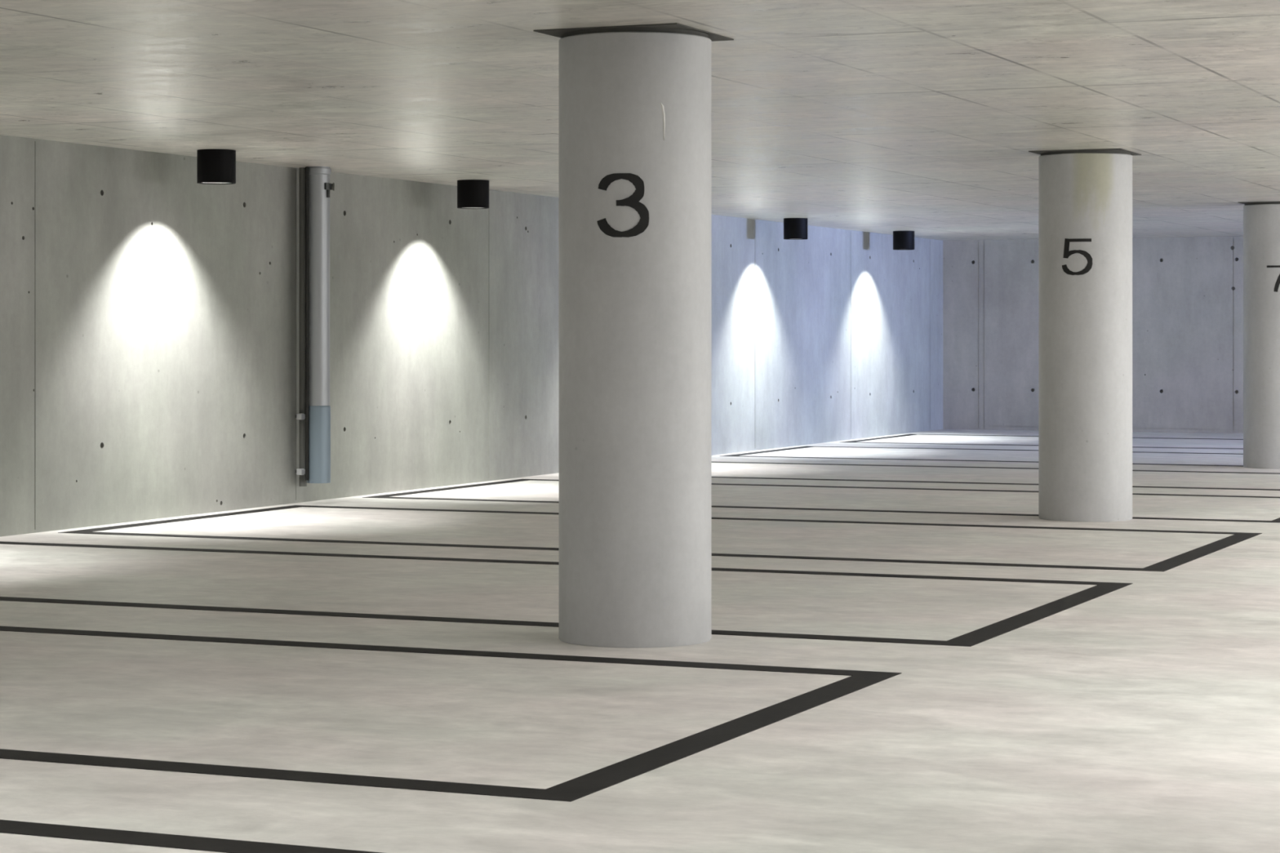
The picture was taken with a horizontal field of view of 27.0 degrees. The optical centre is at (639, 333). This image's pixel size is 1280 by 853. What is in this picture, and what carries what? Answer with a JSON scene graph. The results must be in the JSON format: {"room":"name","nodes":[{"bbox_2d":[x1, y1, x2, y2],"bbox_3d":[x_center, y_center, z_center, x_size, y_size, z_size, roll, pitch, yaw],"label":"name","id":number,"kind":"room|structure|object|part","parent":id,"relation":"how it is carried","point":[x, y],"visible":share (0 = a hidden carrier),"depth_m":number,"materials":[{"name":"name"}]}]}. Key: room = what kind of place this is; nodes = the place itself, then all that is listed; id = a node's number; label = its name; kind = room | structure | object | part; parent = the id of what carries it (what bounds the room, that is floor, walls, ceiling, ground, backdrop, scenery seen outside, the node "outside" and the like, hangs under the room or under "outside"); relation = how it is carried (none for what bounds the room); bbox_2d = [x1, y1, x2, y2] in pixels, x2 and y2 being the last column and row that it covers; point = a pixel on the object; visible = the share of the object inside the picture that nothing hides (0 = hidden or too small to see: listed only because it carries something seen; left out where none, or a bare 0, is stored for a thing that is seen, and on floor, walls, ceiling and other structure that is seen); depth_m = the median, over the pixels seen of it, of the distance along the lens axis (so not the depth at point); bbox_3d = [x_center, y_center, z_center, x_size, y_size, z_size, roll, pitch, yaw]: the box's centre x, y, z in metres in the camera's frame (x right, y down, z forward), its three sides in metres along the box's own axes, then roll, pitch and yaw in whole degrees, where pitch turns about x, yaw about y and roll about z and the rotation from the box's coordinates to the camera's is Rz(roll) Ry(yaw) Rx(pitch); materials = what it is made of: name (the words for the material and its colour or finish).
{"room":"parking garage","nodes":[
{"label":"parking garage","id":0,"kind":"room"},
{"bbox_2d":[0,134,942,537],"bbox_3d":[-3.652,0.011,16.450,0.300,2.377,38.000,0,0,23],"label":"wall","id":1,"kind":"structure","parent":0,"point":[149,312],"depth_m":19.53,"materials":[{"name":"concrete"}]},
{"bbox_2d":[295,167,306,486],"bbox_3d":[-2.405,-0.049,18.880,0.088,2.257,0.106,0,0,23],"label":"conduit","id":2,"kind":"object","parent":1,"relation":"attached to","point":[300,416],"visible":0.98,"depth_m":18.87,"materials":[{"name":"grey metal"}]},
{"bbox_2d":[306,166,334,483],"bbox_3d":[-2.256,-0.064,18.805,0.196,2.227,0.174,0,0,23],"label":"drain pipe","id":3,"kind":"object","parent":1,"relation":"attached to","point":[319,184],"visible":1,"depth_m":18.74,"materials":[{"name":"grey metal"}]},
{"bbox_2d":[0,429,1279,852],"bbox_3d":[3.790,1.350,13.304,16.560,0.300,38.050,0,0,23],"label":"floor","id":4,"kind":"structure","parent":0,"point":[1143,716],"depth_m":9.41,"materials":[{"name":"concrete"}]},
{"bbox_2d":[0,819,380,852],"bbox_3d":[-4.121,1.199,6.110,6.686,0.002,2.850,0,0,23],"label":"bay marking","id":5,"kind":"object","parent":4,"relation":"on","point":[67,832],"visible":1,"depth_m":6.32,"materials":[{"name":"black paint"}]},
{"bbox_2d":[0,626,902,801],"bbox_3d":[-2.702,1.199,9.440,6.686,0.002,2.810,0,0,23],"label":"bay marking","id":6,"kind":"object","parent":4,"relation":"on","point":[593,782],"visible":1,"depth_m":7.70,"materials":[{"name":"black paint"}]},
{"bbox_2d":[0,541,1132,646],"bbox_3d":[-1.258,1.199,12.828,6.686,0.002,2.805,0,0,23],"label":"bay marking","id":7,"kind":"object","parent":4,"relation":"on","point":[987,633],"visible":1,"depth_m":11.70,"materials":[{"name":"black paint"}]},
{"bbox_2d":[533,22,733,648],"bbox_3d":[-0.019,0.011,10.482,0.600,2.377,0.602,0,0,23],"label":"concrete pillar","id":8,"kind":"structure","parent":4,"relation":"on","point":[635,101],"depth_m":10.22,"materials":[{"name":"grey concrete"}]},
{"bbox_3d":[-0.019,-1.166,10.483,0.600,0.022,0.600,0,0,23],"label":"bearing plate","id":9,"kind":"part","parent":8,"relation":"part of","materials":[{"name":"grey concrete"}]},
{"bbox_2d":[57,505,1262,571],"bbox_3d":[0.116,1.199,16.050,6.686,0.002,2.800,0,0,23],"label":"bay marking","id":10,"kind":"object","parent":4,"relation":"on","point":[1237,537],"visible":0.93,"depth_m":15.62,"materials":[{"name":"black paint"}]},
{"bbox_2d":[362,479,1279,522],"bbox_3d":[1.572,1.199,19.468,6.686,0.002,2.710,0,0,23],"label":"bay marking","id":11,"kind":"object","parent":4,"relation":"on","point":[388,496],"visible":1,"depth_m":19.52,"materials":[{"name":"black paint"}]},
{"bbox_2d":[720,445,1243,466],"bbox_3d":[4.354,1.199,25.994,6.686,0.002,2.560,0,0,23],"label":"bay marking","id":12,"kind":"object","parent":4,"relation":"on","point":[806,446],"visible":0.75,"depth_m":26.35,"materials":[{"name":"black paint"}]},
{"bbox_2d":[711,461,1279,490],"bbox_3d":[2.931,1.199,22.655,6.686,0.002,2.580,0,0,23],"label":"bay marking","id":13,"kind":"object","parent":4,"relation":"on","point":[712,461],"visible":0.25,"depth_m":22.17,"materials":[{"name":"black paint"}]},
{"bbox_2d":[840,434,1243,448],"bbox_3d":[5.790,1.199,29.361,6.686,0.002,2.640,0,0,23],"label":"bay marking","id":14,"kind":"object","parent":4,"relation":"on","point":[883,437],"visible":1,"depth_m":29.98,"materials":[{"name":"black paint"}]},
{"bbox_2d":[1028,148,1141,521],"bbox_3d":[2.892,0.011,17.311,0.600,2.377,0.602,0,0,23],"label":"concrete pillar","id":15,"kind":"structure","parent":4,"relation":"on","point":[1085,196],"depth_m":17.05,"materials":[{"name":"grey concrete"}]},
{"bbox_3d":[2.892,-1.166,17.312,0.600,0.022,0.600,0,0,23],"label":"bearing plate","id":16,"kind":"part","parent":15,"relation":"part of","materials":[{"name":"grey concrete"}]},
{"bbox_2d":[1238,201,1279,469],"bbox_3d":[5.731,0.011,23.972,0.600,2.377,0.602,0,0,23],"label":"concrete pillar","id":17,"kind":"structure","parent":4,"relation":"on","point":[1261,220],"depth_m":23.75,"materials":[{"name":"grey concrete"}]},
{"bbox_3d":[5.731,-1.166,23.973,0.600,0.022,0.600,0,0,23],"label":"bearing plate","id":18,"kind":"part","parent":17,"relation":"part of","materials":[{"name":"grey concrete"}]},
{"bbox_2d":[0,0,1279,240],"bbox_3d":[3.790,-1.227,13.304,16.560,0.100,38.050,0,0,23],"label":"ceiling","id":19,"kind":"structure","parent":0,"point":[925,117],"depth_m":12.88,"materials":[{"name":"concrete"}]},
{"bbox_2d":[196,148,235,184],"bbox_3d":[-2.715,-1.071,17.093,0.246,0.212,0.246,0,0,23],"label":"ceiling light","id":20,"kind":"object","parent":19,"relation":"in","point":[214,166],"visible":1,"depth_m":16.99,"materials":[{"name":"black metal"}]},
{"bbox_2d":[305,166,308,480],"bbox_3d":[-2.340,-0.073,18.740,0.026,2.206,0.026,0,0,23],"label":"cable","id":21,"kind":"object","parent":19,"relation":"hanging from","point":[306,167],"visible":1,"depth_m":18.73,"materials":[{"name":"black plastic"}]},
{"bbox_2d":[457,179,488,208],"bbox_3d":[-1.280,-1.071,20.460,0.246,0.212,0.246,0,0,23],"label":"ceiling light","id":22,"kind":"object","parent":19,"relation":"in","point":[471,193],"visible":1,"depth_m":20.36,"materials":[{"name":"black metal"}]},
{"bbox_2d":[783,217,807,239],"bbox_3d":[1.587,-1.071,27.185,0.246,0.212,0.246,0,0,23],"label":"ceiling light","id":23,"kind":"object","parent":19,"relation":"in","point":[794,228],"visible":1,"depth_m":27.08,"materials":[{"name":"black metal"}]},
{"bbox_2d":[893,231,914,249],"bbox_3d":[3.022,-1.071,30.552,0.246,0.212,0.246,0,0,23],"label":"ceiling light","id":24,"kind":"object","parent":19,"relation":"in","point":[902,240],"visible":1,"depth_m":30.45,"materials":[{"name":"black metal"}]},
{"bbox_2d":[942,235,1243,433],"bbox_3d":[11.310,0.011,30.563,16.160,2.377,0.300,0,0,23],"label":"wall","id":25,"kind":"structure","parent":0,"point":[1188,291],"depth_m":32.62,"materials":[{"name":"concrete"}]}
]}

